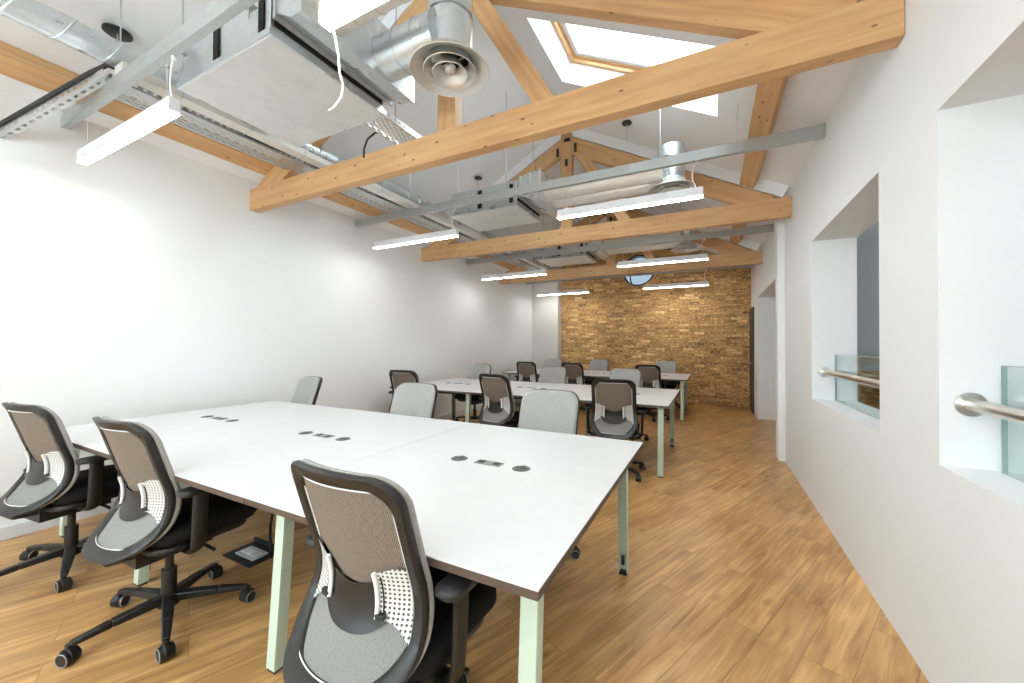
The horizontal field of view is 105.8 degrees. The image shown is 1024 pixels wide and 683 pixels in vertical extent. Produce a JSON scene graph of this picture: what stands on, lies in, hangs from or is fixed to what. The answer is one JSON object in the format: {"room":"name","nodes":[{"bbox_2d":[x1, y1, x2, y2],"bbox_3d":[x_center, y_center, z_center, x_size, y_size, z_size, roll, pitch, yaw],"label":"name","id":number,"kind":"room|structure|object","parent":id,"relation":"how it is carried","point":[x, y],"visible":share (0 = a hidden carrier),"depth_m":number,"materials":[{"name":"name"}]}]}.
{"room":"open-plan office","nodes":[
{"label":"open-plan office","id":0,"kind":"room"},
{"bbox_2d":[0,90,531,527],"bbox_3d":[-2.427,-0.171,4.855,0.250,3.080,13.020,0,-1,27],"label":"wall","id":1,"kind":"structure","parent":0,"point":[142,279],"depth_m":3.57,"materials":[{"name":"white paint"}]},
{"bbox_2d":[0,69,112,139],"bbox_3d":[-3.020,-1.539,2.536,0.931,0.365,0.050,0,-1,10],"label":"cable tray","id":2,"kind":"object","parent":1,"relation":"attached to","point":[92,85],"visible":0.96,"depth_m":2.52,"materials":[{"name":"metal"}]},
{"bbox_2d":[0,63,254,127],"bbox_3d":[-2.606,-1.585,2.660,1.623,0.356,0.451,0,-1,-21],"label":"cable bundle","id":3,"kind":"object","parent":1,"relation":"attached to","point":[83,76],"visible":0.66,"depth_m":2.48,"materials":[{"name":"black"}]},
{"bbox_2d":[0,399,516,540],"bbox_3d":[-2.378,1.323,4.659,0.014,0.090,12.750,0,-1,27],"label":"baseboard","id":4,"kind":"structure","parent":1,"relation":"attached to","point":[23,528],"depth_m":2.77,"materials":[{"name":"white paint"}]},
{"bbox_2d":[250,0,904,212],"bbox_3d":[-0.463,-2.112,2.910,5.018,1.501,0.092,0,-1,27],"label":"roof truss","id":5,"kind":"object","parent":1,"relation":"attached to","point":[777,39],"visible":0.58,"depth_m":2.26,"materials":[{"name":"brown wood"}]},
{"bbox_2d":[422,132,791,261],"bbox_3d":[0.760,-2.081,5.295,5.018,1.501,0.092,0,-1,27],"label":"roof truss","id":6,"kind":"object","parent":1,"relation":"attached to","point":[745,205],"visible":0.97,"depth_m":4.98,"materials":[{"name":"brown wood"}]},
{"bbox_2d":[0,40,531,271],"bbox_3d":[-2.046,-1.751,4.680,0.187,0.175,13.020,0,-1,27],"label":"purlin","id":7,"kind":"object","parent":6,"relation":"on","point":[18,64],"visible":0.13,"depth_m":3.13,"materials":[{"name":"brown wood"}]},
{"bbox_2d":[729,76,788,243],"bbox_3d":[1.815,-1.797,2.700,0.187,0.175,13.020,0,-1,27],"label":"purlin","id":8,"kind":"object","parent":6,"relation":"on","point":[769,94],"visible":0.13,"depth_m":3.07,"materials":[{"name":"brown wood"}]},
{"bbox_2d":[499,209,761,283],"bbox_3d":[1.960,-2.051,7.635,5.018,1.501,0.092,0,-1,27],"label":"roof truss","id":9,"kind":"object","parent":1,"relation":"attached to","point":[732,254],"visible":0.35,"depth_m":7.32,"materials":[{"name":"brown wood"}]},
{"bbox_2d":[0,0,558,269],"bbox_3d":[-1.183,-1.778,5.013,0.168,0.169,10.800,0,-1,27],"label":"spiral duct","id":10,"kind":"object","parent":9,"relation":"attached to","point":[35,15],"visible":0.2,"depth_m":2.30,"materials":[{"name":"metal"}]},
{"bbox_2d":[0,0,857,271],"bbox_3d":[-0.076,-2.354,3.677,5.822,1.682,13.420,0,-1,27],"label":"ceiling","id":11,"kind":"structure","parent":0,"point":[149,22],"depth_m":3.76,"materials":[{"name":"white paint"}]},
{"bbox_2d":[101,23,132,41],"bbox_3d":[-2.626,-1.964,2.575,0.150,0.290,0.150,0,-1,27],"label":"ceiling sensor","id":12,"kind":"object","parent":11,"relation":"hanging from","point":[112,30],"visible":0.88,"depth_m":2.56,"materials":[{"name":"black plastic"}]},
{"bbox_2d":[61,0,258,129],"bbox_3d":[-1.073,-1.937,1.722,5.018,0.730,0.052,0,-1,27],"label":"channel","id":13,"kind":"object","parent":11,"relation":"hanging from","point":[218,13],"visible":1,"depth_m":2.17,"materials":[{"name":"metal"}]},
{"bbox_2d":[77,55,180,164],"bbox_3d":[-2.415,-1.410,2.403,1.310,0.342,0.054,0,-1,27],"label":"pendant light","id":14,"kind":"object","parent":13,"relation":"hanging from","point":[167,109],"visible":1,"depth_m":2.29,"materials":[{"name":"white paint"}]},
{"bbox_2d":[77,109,179,164],"bbox_3d":[-2.416,-1.245,2.402,1.302,0.012,0.048,0,-1,27],"label":"diffuser","id":15,"kind":"object","parent":14,"relation":"attached to","point":[159,118],"depth_m":2.33,"materials":[{"name":"white plastic"}]},
{"bbox_2d":[318,0,387,30],"bbox_3d":[-0.168,-1.419,1.251,1.310,0.327,0.054,0,-1,27],"label":"pendant light","id":16,"kind":"object","parent":13,"relation":"hanging from","point":[332,14],"visible":1,"depth_m":1.49,"materials":[{"name":"white paint"}]},
{"bbox_2d":[328,30,343,111],"bbox_3d":[-0.737,-1.160,1.579,0.090,0.395,0.059,0,-1,27],"label":"loose cable","id":17,"kind":"object","parent":16,"relation":"hanging from","point":[333,31],"visible":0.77,"depth_m":1.57,"materials":[{"name":"white plastic"}]},
{"bbox_2d":[176,0,385,146],"bbox_3d":[-1.464,-2.180,2.527,0.950,1.255,0.867,0,-1,27],"label":"air conditioning unit","id":18,"kind":"object","parent":11,"relation":"hanging from","point":[253,69],"visible":0.76,"depth_m":2.34,"materials":[{"name":"metal"}]},
{"bbox_2d":[273,0,414,105],"bbox_3d":[-0.928,-1.751,2.269,0.220,0.324,0.810,0,-1,27],"label":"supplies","id":19,"kind":"object","parent":18,"relation":"attached to","point":[300,17],"visible":0.6,"depth_m":2.18,"materials":[{"name":"metal"}]},
{"bbox_2d":[371,7,445,82],"bbox_3d":[-0.576,-1.719,2.262,0.412,0.250,0.250,0,-1,27],"label":"duct","id":20,"kind":"object","parent":19,"relation":"attached to","point":[392,49],"visible":0.62,"depth_m":2.19,"materials":[{"name":"metal"}]},
{"bbox_2d":[409,0,489,96],"bbox_3d":[-0.354,-1.758,2.216,0.452,0.462,0.452,0,-1,27],"label":"diffuser","id":21,"kind":"object","parent":20,"relation":"attached to","point":[464,72],"visible":0.97,"depth_m":2.15,"materials":[{"name":"metal"}]},
{"bbox_2d":[312,0,410,36],"bbox_3d":[-0.358,-1.724,1.712,1.302,0.230,0.230,0,-1,27],"label":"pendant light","id":22,"kind":"object","parent":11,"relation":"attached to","point":[384,8],"visible":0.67,"depth_m":1.93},
{"bbox_2d":[364,8,421,144],"bbox_3d":[-0.839,-2.213,3.123,0.228,1.226,0.800,0,-1,27],"label":"cable tray","id":23,"kind":"object","parent":11,"relation":"hanging from","point":[373,126],"visible":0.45,"depth_m":2.94,"materials":[{"name":"metal"}]},
{"bbox_2d":[363,132,377,157],"bbox_3d":[-1.104,-1.562,3.059,0.200,0.178,0.016,0,-1,27],"label":"loose cable","id":24,"kind":"object","parent":23,"relation":"hanging from","point":[374,133],"visible":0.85,"depth_m":3.08,"materials":[{"name":"black plastic"}]},
{"bbox_2d":[474,176,481,187],"bbox_3d":[-0.479,-2.228,5.489,0.110,0.290,0.110,0,-1,27],"label":"ceiling sensor","id":25,"kind":"object","parent":11,"relation":"hanging from","point":[478,178],"visible":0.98,"depth_m":5.48,"materials":[{"name":"black plastic"}]},
{"bbox_2d":[450,92,540,231],"bbox_3d":[-0.193,-2.167,4.842,0.920,1.289,0.767,0,-1,27],"label":"coil","id":26,"kind":"object","parent":11,"relation":"hanging from","point":[509,212],"visible":0.63,"depth_m":4.65,"materials":[{"name":"metal"}]},
{"bbox_2d":[518,168,561,216],"bbox_3d":[0.348,-1.720,4.581,0.260,0.324,0.710,0,-1,27],"label":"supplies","id":27,"kind":"object","parent":26,"relation":"attached to","point":[537,202],"visible":0.66,"depth_m":4.33,"materials":[{"name":"metal"}]},
{"bbox_2d":[544,169,662,201],"bbox_3d":[0.950,-1.702,4.120,1.232,0.220,0.220,0,-1,27],"label":"duct","id":28,"kind":"object","parent":27,"relation":"attached to","point":[654,176],"visible":0.56,"depth_m":4.04,"materials":[{"name":"silver metal"}]},
{"bbox_2d":[537,205,595,266],"bbox_3d":[1.030,-2.136,7.226,0.920,1.289,0.767,0,-1,27],"label":"coil","id":29,"kind":"object","parent":11,"relation":"hanging from","point":[582,257],"visible":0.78,"depth_m":7.04,"materials":[{"name":"metal"}]},
{"bbox_2d":[587,241,610,259],"bbox_3d":[1.571,-1.690,6.966,0.260,0.324,0.710,0,-1,27],"label":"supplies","id":30,"kind":"object","parent":29,"relation":"attached to","point":[601,254],"visible":0.38,"depth_m":6.82,"materials":[{"name":"metal"}]},
{"bbox_2d":[603,231,680,251],"bbox_3d":[2.173,-1.682,6.505,1.232,0.220,0.220,0,-1,27],"label":"duct","id":31,"kind":"object","parent":30,"relation":"attached to","point":[671,233],"visible":0.43,"depth_m":6.43,"materials":[{"name":"silver metal"}]},
{"bbox_2d":[355,103,825,226],"bbox_3d":[0.132,-1.907,4.071,5.018,0.730,0.052,0,-1,27],"label":"channel","id":32,"kind":"object","parent":11,"relation":"hanging from","point":[815,132],"visible":0.93,"depth_m":3.55,"materials":[{"name":"metal"}]},
{"bbox_2d":[115,85,539,270],"bbox_3d":[-0.774,-1.643,6.184,0.262,0.047,8.200,0,-1,27],"label":"cable tray","id":33,"kind":"object","parent":32,"relation":"on","point":[140,105],"visible":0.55,"depth_m":3.34,"materials":[{"name":"metal"}]},
{"bbox_2d":[181,105,540,269],"bbox_3d":[-0.686,-1.654,6.049,0.072,0.054,7.503,0,-1,27],"label":"cable bundle","id":34,"kind":"object","parent":33,"relation":"on","point":[181,105],"visible":0.27,"depth_m":3.59,"materials":[{"name":"black"}]},
{"bbox_2d":[115,61,551,269],"bbox_3d":[-0.542,-1.647,6.088,0.116,0.060,8.300,0,-1,27],"label":"cable tray","id":35,"kind":"object","parent":32,"relation":"on","point":[151,83],"visible":0.61,"depth_m":3.17,"materials":[{"name":"grey metal"}]},
{"bbox_2d":[373,208,458,248],"bbox_3d":[-1.210,-1.380,4.752,1.310,0.342,0.054,0,-1,27],"label":"pendant light","id":36,"kind":"object","parent":32,"relation":"hanging from","point":[452,233],"visible":1,"depth_m":4.68,"materials":[{"name":"white paint"}]},
{"bbox_2d":[374,235,457,248],"bbox_3d":[-1.211,-1.215,4.751,1.302,0.012,0.048,0,-1,27],"label":"diffuser","id":37,"kind":"object","parent":36,"relation":"attached to","point":[436,237],"depth_m":4.73,"materials":[{"name":"white plastic"}]},
{"bbox_2d":[557,161,702,219],"bbox_3d":[1.045,-1.391,3.595,1.310,0.322,0.054,0,-1,27],"label":"pendant light","id":38,"kind":"object","parent":32,"relation":"hanging from","point":[691,193],"visible":1,"depth_m":3.53,"materials":[{"name":"white paint"}]},
{"bbox_2d":[557,195,702,219],"bbox_3d":[1.045,-1.236,3.594,1.302,0.012,0.048,0,-1,27],"label":"diffuser","id":39,"kind":"object","parent":38,"relation":"attached to","point":[678,198],"depth_m":3.55,"materials":[{"name":"white"}]},
{"bbox_2d":[553,182,657,208],"bbox_3d":[1.087,-1.699,4.343,1.272,0.220,0.220,0,-1,27],"label":"duct","id":40,"kind":"object","parent":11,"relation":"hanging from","point":[641,189],"visible":0.35,"depth_m":4.31,"materials":[{"name":"silver metal"}]},
{"bbox_2d":[648,141,695,194],"bbox_3d":[1.605,-1.741,3.898,0.452,0.462,0.452,0,-1,27],"label":"diffuser","id":41,"kind":"object","parent":40,"relation":"attached to","point":[674,179],"visible":0.76,"depth_m":3.79,"materials":[{"name":"metal"}]},
{"bbox_2d":[551,22,661,73],"bbox_3d":[1.086,-2.628,3.382,1.536,0.847,0.950,0,-1,27],"label":"window","id":42,"kind":"structure","parent":11,"relation":"attached to","point":[598,59],"depth_m":3.86,"materials":[{"name":"brown wood"}]},
{"bbox_2d":[467,201,773,264],"bbox_3d":[1.360,-1.876,6.464,5.018,0.730,0.052,0,-1,27],"label":"channel","id":43,"kind":"object","parent":11,"relation":"hanging from","point":[763,228],"visible":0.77,"depth_m":6.12,"materials":[{"name":"metal"}]},
{"bbox_2d":[482,256,545,279],"bbox_3d":[0.017,-1.351,7.146,1.310,0.337,0.054,0,-1,27],"label":"pendant light","id":44,"kind":"object","parent":43,"relation":"hanging from","point":[537,272],"visible":1,"depth_m":7.10,"materials":[{"name":"white paint"}]},
{"bbox_2d":[482,274,545,279],"bbox_3d":[0.017,-1.189,7.144,1.302,0.012,0.048,0,-1,27],"label":"diffuser","id":45,"kind":"object","parent":44,"relation":"attached to","point":[510,275],"depth_m":7.16,"materials":[{"name":"white plastic"}]},
{"bbox_2d":[617,239,707,266],"bbox_3d":[2.295,-1.363,5.977,1.310,0.317,0.054,0,-1,27],"label":"pendant light","id":46,"kind":"object","parent":43,"relation":"hanging from","point":[696,257],"visible":1,"depth_m":5.92,"materials":[{"name":"white paint"}]},
{"bbox_2d":[617,258,707,266],"bbox_3d":[2.294,-1.210,5.976,1.302,0.012,0.048,0,-1,27],"label":"diffuser","id":47,"kind":"object","parent":46,"relation":"attached to","point":[678,259],"depth_m":5.96,"materials":[{"name":"white plastic"}]},
{"bbox_2d":[622,120,631,126],"bbox_3d":[1.299,-2.379,4.377,0.110,0.290,0.110,0,-1,27],"label":"ceiling sensor","id":48,"kind":"object","parent":11,"relation":"hanging from","point":[625,123],"visible":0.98,"depth_m":4.37,"materials":[{"name":"black plastic"}]},
{"bbox_2d":[525,252,753,283],"bbox_3d":[2.587,-1.845,8.857,5.018,0.730,0.052,0,-1,27],"label":"channel","id":49,"kind":"object","parent":11,"relation":"hanging from","point":[745,266],"visible":0.35,"depth_m":8.59,"materials":[{"name":"metal"}]},
{"bbox_2d":[538,279,588,295],"bbox_3d":[1.245,-1.326,9.539,1.310,0.327,0.054,0,-1,27],"label":"pendant light","id":50,"kind":"object","parent":49,"relation":"hanging from","point":[583,290],"visible":1,"depth_m":9.48,"materials":[{"name":"white paint"}]},
{"bbox_2d":[538,292,588,295],"bbox_3d":[1.244,-1.168,9.537,1.302,0.012,0.048,0,-1,27],"label":"diffuser","id":51,"kind":"object","parent":50,"relation":"attached to","point":[547,293],"depth_m":9.57,"materials":[{"name":"white plastic"}]},
{"bbox_2d":[643,270,708,288],"bbox_3d":[3.523,-1.332,8.371,1.310,0.317,0.054,0,-1,27],"label":"pendant light","id":52,"kind":"object","parent":49,"relation":"hanging from","point":[702,283],"visible":1,"depth_m":8.33,"materials":[{"name":"white paint"}]},
{"bbox_2d":[644,285,706,288],"bbox_3d":[3.522,-1.180,8.369,1.302,0.012,0.048,0,-1,27],"label":"diffuser","id":53,"kind":"object","parent":52,"relation":"attached to","point":[656,286],"depth_m":8.42,"materials":[{"name":"white plastic"}]},
{"bbox_2d":[607,244,677,254],"bbox_3d":[2.310,-1.679,6.727,1.272,0.220,0.220,0,-1,27],"label":"duct","id":54,"kind":"object","parent":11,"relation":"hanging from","point":[673,245],"visible":0.3,"depth_m":6.70,"materials":[{"name":"silver metal"}]},
{"bbox_2d":[671,230,700,252],"bbox_3d":[2.828,-1.710,6.282,0.452,0.462,0.452,0,-1,27],"label":"diffuser","id":55,"kind":"object","parent":54,"relation":"attached to","point":[684,246],"visible":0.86,"depth_m":6.20,"materials":[{"name":"metal"}]},
{"bbox_2d":[0,399,928,682],"bbox_3d":[0.880,1.467,3.138,7.700,0.200,13.420,0,-1,27],"label":"floor","id":56,"kind":"structure","parent":0,"point":[735,575],"depth_m":2.00,"materials":[{"name":"brown wood"}]},
{"bbox_2d":[0,402,119,592],"bbox_3d":[-2.659,0.842,2.309,0.679,1.000,0.670,0,-1,21],"label":"office chair","id":57,"kind":"object","parent":56,"relation":"on","point":[52,485],"visible":0.84,"depth_m":2.16,"materials":[{"name":"black plastic"}]},
{"bbox_2d":[54,416,257,668],"bbox_3d":[-1.686,0.842,1.874,0.680,1.000,0.670,0,-1,25],"label":"office chair","id":58,"kind":"object","parent":56,"relation":"on","point":[151,519],"visible":0.98,"depth_m":1.72,"materials":[{"name":"black plastic"}]},
{"bbox_2d":[222,537,274,567],"bbox_3d":[-1.645,1.333,2.456,0.300,0.030,0.205,0,-1,27],"label":"box","id":59,"kind":"object","parent":56,"relation":"on","point":[249,555],"visible":0.95,"depth_m":2.44,"materials":[{"name":"black plastic"}]},
{"bbox_2d":[241,547,251,552],"bbox_3d":[-1.697,1.332,2.474,0.040,0.005,0.050,0,-1,27],"label":"socket","id":60,"kind":"object","parent":59,"relation":"attached to","point":[245,550],"depth_m":2.47,"materials":[{"name":"white plastic"}]},
{"bbox_2d":[246,549,256,554],"bbox_3d":[-1.646,1.331,2.448,0.040,0.005,0.050,0,-1,27],"label":"socket","id":61,"kind":"object","parent":59,"relation":"attached to","point":[251,551],"depth_m":2.45,"materials":[{"name":"white plastic"}]},
{"bbox_2d":[235,546,268,560],"bbox_3d":[-1.644,1.338,2.447,0.190,0.008,0.100,0,-1,27],"label":"outlet plate","id":62,"kind":"object","parent":59,"relation":"attached to","point":[250,553],"depth_m":2.43,"materials":[{"name":"metal"}]},
{"bbox_2d":[251,551,262,556],"bbox_3d":[-1.594,1.331,2.421,0.040,0.005,0.050,0,-1,27],"label":"socket","id":63,"kind":"object","parent":59,"relation":"attached to","point":[257,553],"depth_m":2.42,"materials":[{"name":"white plastic"}]},
{"bbox_2d":[268,513,273,551],"bbox_3d":[-1.499,1.034,2.440,0.103,0.592,0.055,0,-1,27],"label":"power cable","id":64,"kind":"object","parent":59,"relation":"attached to","point":[272,515],"visible":0.53,"depth_m":2.45,"materials":[{"name":"black plastic"}]},
{"bbox_2d":[291,376,322,404],"bbox_3d":[-2.188,0.860,3.787,0.715,1.000,0.682,0,-1,40],"label":"office chair","id":65,"kind":"object","parent":56,"relation":"on","point":[307,390],"visible":0.2,"depth_m":3.94,"materials":[{"name":"black plastic"}]},
{"bbox_2d":[59,401,642,682],"bbox_3d":[-1.203,0.974,2.467,3.663,0.752,1.605,0,-1,27],"label":"desk","id":66,"kind":"object","parent":56,"relation":"on","point":[500,507],"visible":0.84,"depth_m":1.77,"materials":[{"name":"white laminate"}]},
{"bbox_2d":[211,417,228,419],"bbox_3d":[-2.288,0.603,3.029,0.144,0.006,0.060,0,-1,27],"label":"power socket","id":67,"kind":"object","parent":66,"relation":"attached to","point":[215,418],"depth_m":3.01,"materials":[{"name":"black"}]},
{"bbox_2d":[312,433,334,437],"bbox_3d":[-1.201,0.602,2.471,0.144,0.006,0.060,0,-1,27],"label":"power socket","id":68,"kind":"object","parent":66,"relation":"attached to","point":[320,435],"depth_m":2.46,"materials":[{"name":"black"}]},
{"bbox_2d":[474,459,503,466],"bbox_3d":[-0.114,0.602,1.914,0.144,0.006,0.060,0,-1,27],"label":"power socket","id":69,"kind":"object","parent":66,"relation":"attached to","point":[482,462],"depth_m":1.90,"materials":[{"name":"black"}]},
{"bbox_2d":[283,459,496,682],"bbox_3d":[-0.364,0.841,1.235,0.690,1.000,0.680,0,-1,29],"label":"office chair","id":70,"kind":"object","parent":56,"relation":"on","point":[373,609],"visible":1,"depth_m":1.05,"materials":[{"name":"black plastic"}]},
{"bbox_2d":[388,370,419,411],"bbox_3d":[-1.379,0.880,5.338,0.678,1.000,0.693,0,-1,21],"label":"office chair","id":71,"kind":"object","parent":56,"relation":"on","point":[397,377],"visible":0.21,"depth_m":5.15,"materials":[{"name":"fabric"}]},
{"bbox_2d":[389,382,437,417],"bbox_3d":[-0.883,0.859,3.188,0.682,1.000,0.676,0,-1,27],"label":"office chair","id":72,"kind":"object","parent":56,"relation":"on","point":[416,399],"visible":0.19,"depth_m":3.31,"materials":[{"name":"black plastic"}]},
{"bbox_2d":[455,364,490,421],"bbox_3d":[-0.654,0.896,6.624,0.691,1.000,0.670,0,-1,27],"label":"office chair","id":73,"kind":"object","parent":56,"relation":"on","point":[474,370],"visible":0.41,"depth_m":6.69,"materials":[{"name":"grey fabric"}]},
{"bbox_2d":[478,373,521,427],"bbox_3d":[-0.101,0.878,4.654,0.677,1.000,0.685,0,-1,36],"label":"office chair","id":74,"kind":"object","parent":56,"relation":"on","point":[498,406],"visible":0.6,"depth_m":4.49,"materials":[{"name":"fabric"}]},
{"bbox_2d":[514,362,538,409],"bbox_3d":[0.378,0.918,8.230,0.698,1.000,0.665,0,-1,27],"label":"office chair","id":75,"kind":"object","parent":56,"relation":"on","point":[526,371],"visible":0.48,"depth_m":8.04,"materials":[{"name":"brown fabric"}]},
{"bbox_2d":[389,378,679,477],"bbox_3d":[0.267,1.011,5.332,3.663,0.752,1.605,0,-1,27],"label":"desk","id":76,"kind":"object","parent":56,"relation":"on","point":[650,398],"visible":0.6,"depth_m":5.04,"materials":[{"name":"white laminate"}]},
{"bbox_2d":[438,392,481,395],"bbox_3d":[-0.820,0.751,5.893,0.900,0.080,0.220,0,-1,27],"label":"basket","id":77,"kind":"object","parent":76,"relation":"on","point":[438,392],"depth_m":5.76,"materials":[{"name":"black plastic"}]},
{"bbox_2d":[518,389,579,559],"bbox_3d":[0.182,0.859,2.688,0.684,1.000,0.679,0,-1,27],"label":"office chair","id":78,"kind":"object","parent":56,"relation":"on","point":[550,410],"visible":0.23,"depth_m":2.83,"materials":[{"name":"black plastic"}]},
{"bbox_2d":[539,366,566,383],"bbox_3d":[0.600,0.896,6.006,0.679,1.000,0.694,0,-1,27],"label":"office chair","id":79,"kind":"object","parent":56,"relation":"on","point":[548,374],"visible":0.19,"depth_m":6.16,"materials":[{"name":"grey fabric"}]},
{"bbox_2d":[545,359,561,365],"bbox_3d":[0.985,0.936,9.683,0.692,1.000,0.672,0,-1,27],"label":"office chair","id":80,"kind":"object","parent":56,"relation":"on","point":[549,362],"visible":0.12,"depth_m":9.87,"materials":[{"name":"black plastic"}]},
{"bbox_2d":[561,363,591,413],"bbox_3d":[1.234,0.917,7.734,0.682,1.000,0.680,0,-1,27],"label":"office chair","id":81,"kind":"object","parent":56,"relation":"on","point":[575,371],"visible":0.4,"depth_m":7.57,"materials":[{"name":"brown fabric"}]},
{"bbox_2d":[585,359,607,384],"bbox_3d":[2.066,0.938,9.317,0.682,1.000,0.676,0,-1,27],"label":"office chair","id":82,"kind":"object","parent":56,"relation":"on","point":[595,364],"visible":0.29,"depth_m":9.43,"materials":[{"name":"grey fabric"}]},
{"bbox_2d":[503,369,690,420],"bbox_3d":[1.793,1.050,8.308,3.663,0.752,1.605,0,-1,27],"label":"desk","id":83,"kind":"object","parent":56,"relation":"on","point":[671,378],"visible":0.36,"depth_m":7.64,"materials":[{"name":"white laminate"}]},
{"bbox_2d":[584,377,608,379],"bbox_3d":[1.794,0.789,8.311,0.900,0.080,0.220,0,-1,27],"label":"basket","id":84,"kind":"object","parent":83,"relation":"on","point":[593,378],"depth_m":8.22,"materials":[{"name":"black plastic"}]},
{"bbox_2d":[661,380,679,383],"bbox_3d":[2.882,0.788,7.753,0.900,0.080,0.220,0,-1,27],"label":"basket","id":85,"kind":"object","parent":83,"relation":"on","point":[669,382],"depth_m":7.51,"materials":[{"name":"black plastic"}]},
{"bbox_2d":[583,379,646,481],"bbox_3d":[1.067,0.878,4.102,0.678,1.000,0.682,0,-1,20],"label":"office chair","id":86,"kind":"object","parent":56,"relation":"on","point":[614,405],"visible":0.72,"depth_m":3.92,"materials":[{"name":"grey fabric"}]},
{"bbox_2d":[609,368,649,440],"bbox_3d":[1.596,0.896,5.532,0.683,1.000,0.672,0,-1,27],"label":"office chair","id":87,"kind":"object","parent":56,"relation":"on","point":[634,375],"visible":0.29,"depth_m":5.64,"materials":[{"name":"grey fabric"}]},
{"bbox_2d":[635,365,669,421],"bbox_3d":[2.533,0.917,7.104,0.676,1.000,0.685,0,-1,27],"label":"office chair","id":88,"kind":"object","parent":56,"relation":"on","point":[650,374],"visible":0.55,"depth_m":6.94,"materials":[{"name":"fabric"}]},
{"bbox_2d":[655,361,679,407],"bbox_3d":[3.384,0.936,8.593,0.688,1.000,0.676,0,-1,27],"label":"office chair","id":89,"kind":"object","parent":56,"relation":"on","point":[665,366],"visible":0.45,"depth_m":8.69,"materials":[{"name":"grey fabric"}]},
{"bbox_2d":[532,267,561,381],"bbox_3d":[0.921,-0.247,10.304,0.735,3.380,0.270,0,-1,27],"label":"wall","id":90,"kind":"structure","parent":0,"point":[546,310],"depth_m":10.18,"materials":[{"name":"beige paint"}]},
{"bbox_2d":[561,248,750,408],"bbox_3d":[3.930,-0.806,9.088,7.700,4.501,0.300,0,-1,27],"label":"wall","id":91,"kind":"structure","parent":0,"point":[705,330],"depth_m":9.00,"materials":[{"name":"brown brick"}]},
{"bbox_2d":[624,255,652,285],"bbox_3d":[3.105,-1.721,9.460,0.750,0.750,0.212,0,-1,27],"label":"window","id":92,"kind":"structure","parent":91,"relation":"in","point":[633,280],"depth_m":9.47,"materials":[{"name":"clear glass"}]},
{"bbox_2d":[857,221,879,409],"bbox_3d":[4.316,-0.308,3.955,1.928,3.400,0.270,0,-1,27],"label":"wall","id":93,"kind":"structure","parent":0,"point":[868,241],"depth_m":4.09,"materials":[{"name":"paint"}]},
{"bbox_2d":[751,0,1023,682],"bbox_3d":[2.286,-0.174,2.437,0.300,3.080,13.020,0,-1,27],"label":"wall","id":94,"kind":"structure","parent":0,"point":[923,140],"depth_m":1.56,"materials":[{"name":"white paint"}]},
{"bbox_2d":[381,0,863,28],"bbox_3d":[-0.252,-2.283,2.848,4.535,1.417,0.154,0,-1,27],"label":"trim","id":95,"kind":"structure","parent":94,"relation":"attached to","point":[389,19],"depth_m":3.13,"materials":[{"name":"white light natural wood"}]},
{"bbox_2d":[492,129,788,198],"bbox_3d":[0.971,-2.252,5.233,4.535,1.417,0.154,0,-1,27],"label":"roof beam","id":96,"kind":"structure","parent":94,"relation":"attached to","point":[778,190],"depth_m":4.85,"materials":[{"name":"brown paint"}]},
{"bbox_2d":[526,197,759,252],"bbox_3d":[2.171,-2.222,7.573,4.535,1.417,0.154,0,-1,27],"label":"trim","id":97,"kind":"structure","parent":94,"relation":"attached to","point":[745,243],"depth_m":6.90,"materials":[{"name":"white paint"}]},
{"bbox_2d":[749,307,753,413],"bbox_3d":[4.915,0.377,7.972,0.095,2.120,0.640,0,-1,27],"label":"door","id":98,"kind":"structure","parent":94,"relation":"in","point":[751,363],"depth_m":7.69,"materials":[{"name":"brown"}]},
{"bbox_2d":[775,219,784,460],"bbox_3d":[3.191,-0.132,4.586,0.092,3.050,0.170,0,-1,27],"label":"trim","id":99,"kind":"structure","parent":94,"relation":"attached to","point":[779,224],"depth_m":4.52,"materials":[{"name":"white paint"}]},
{"bbox_2d":[818,367,879,387],"bbox_3d":[2.300,0.248,2.610,0.089,0.089,1.488,0,-1,27],"label":"handrail","id":100,"kind":"object","parent":94,"relation":"attached to","point":[822,371],"visible":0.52,"depth_m":2.63,"materials":[{"name":"silver metal"}]},
{"bbox_2d":[835,355,878,400],"bbox_3d":[2.362,0.292,2.578,0.014,0.381,1.424,0,-1,27],"label":"glass balustrade","id":101,"kind":"object","parent":94,"relation":"on","point":[835,355],"visible":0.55,"depth_m":3.21,"materials":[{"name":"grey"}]},
{"bbox_2d":[954,392,1023,423],"bbox_3d":[1.330,0.224,0.720,0.089,0.089,1.598,0,-1,27],"label":"handrail","id":102,"kind":"object","parent":94,"relation":"attached to","point":[969,404],"visible":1,"depth_m":1.34,"materials":[{"name":"silver metal"}]},
{"bbox_2d":[1001,366,1023,473],"bbox_3d":[1.392,0.267,0.687,0.014,0.381,1.534,0,-1,27],"label":"glass balustrade","id":103,"kind":"object","parent":94,"relation":"on","point":[1004,392],"visible":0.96,"depth_m":1.37,"materials":[{"name":"grey"}]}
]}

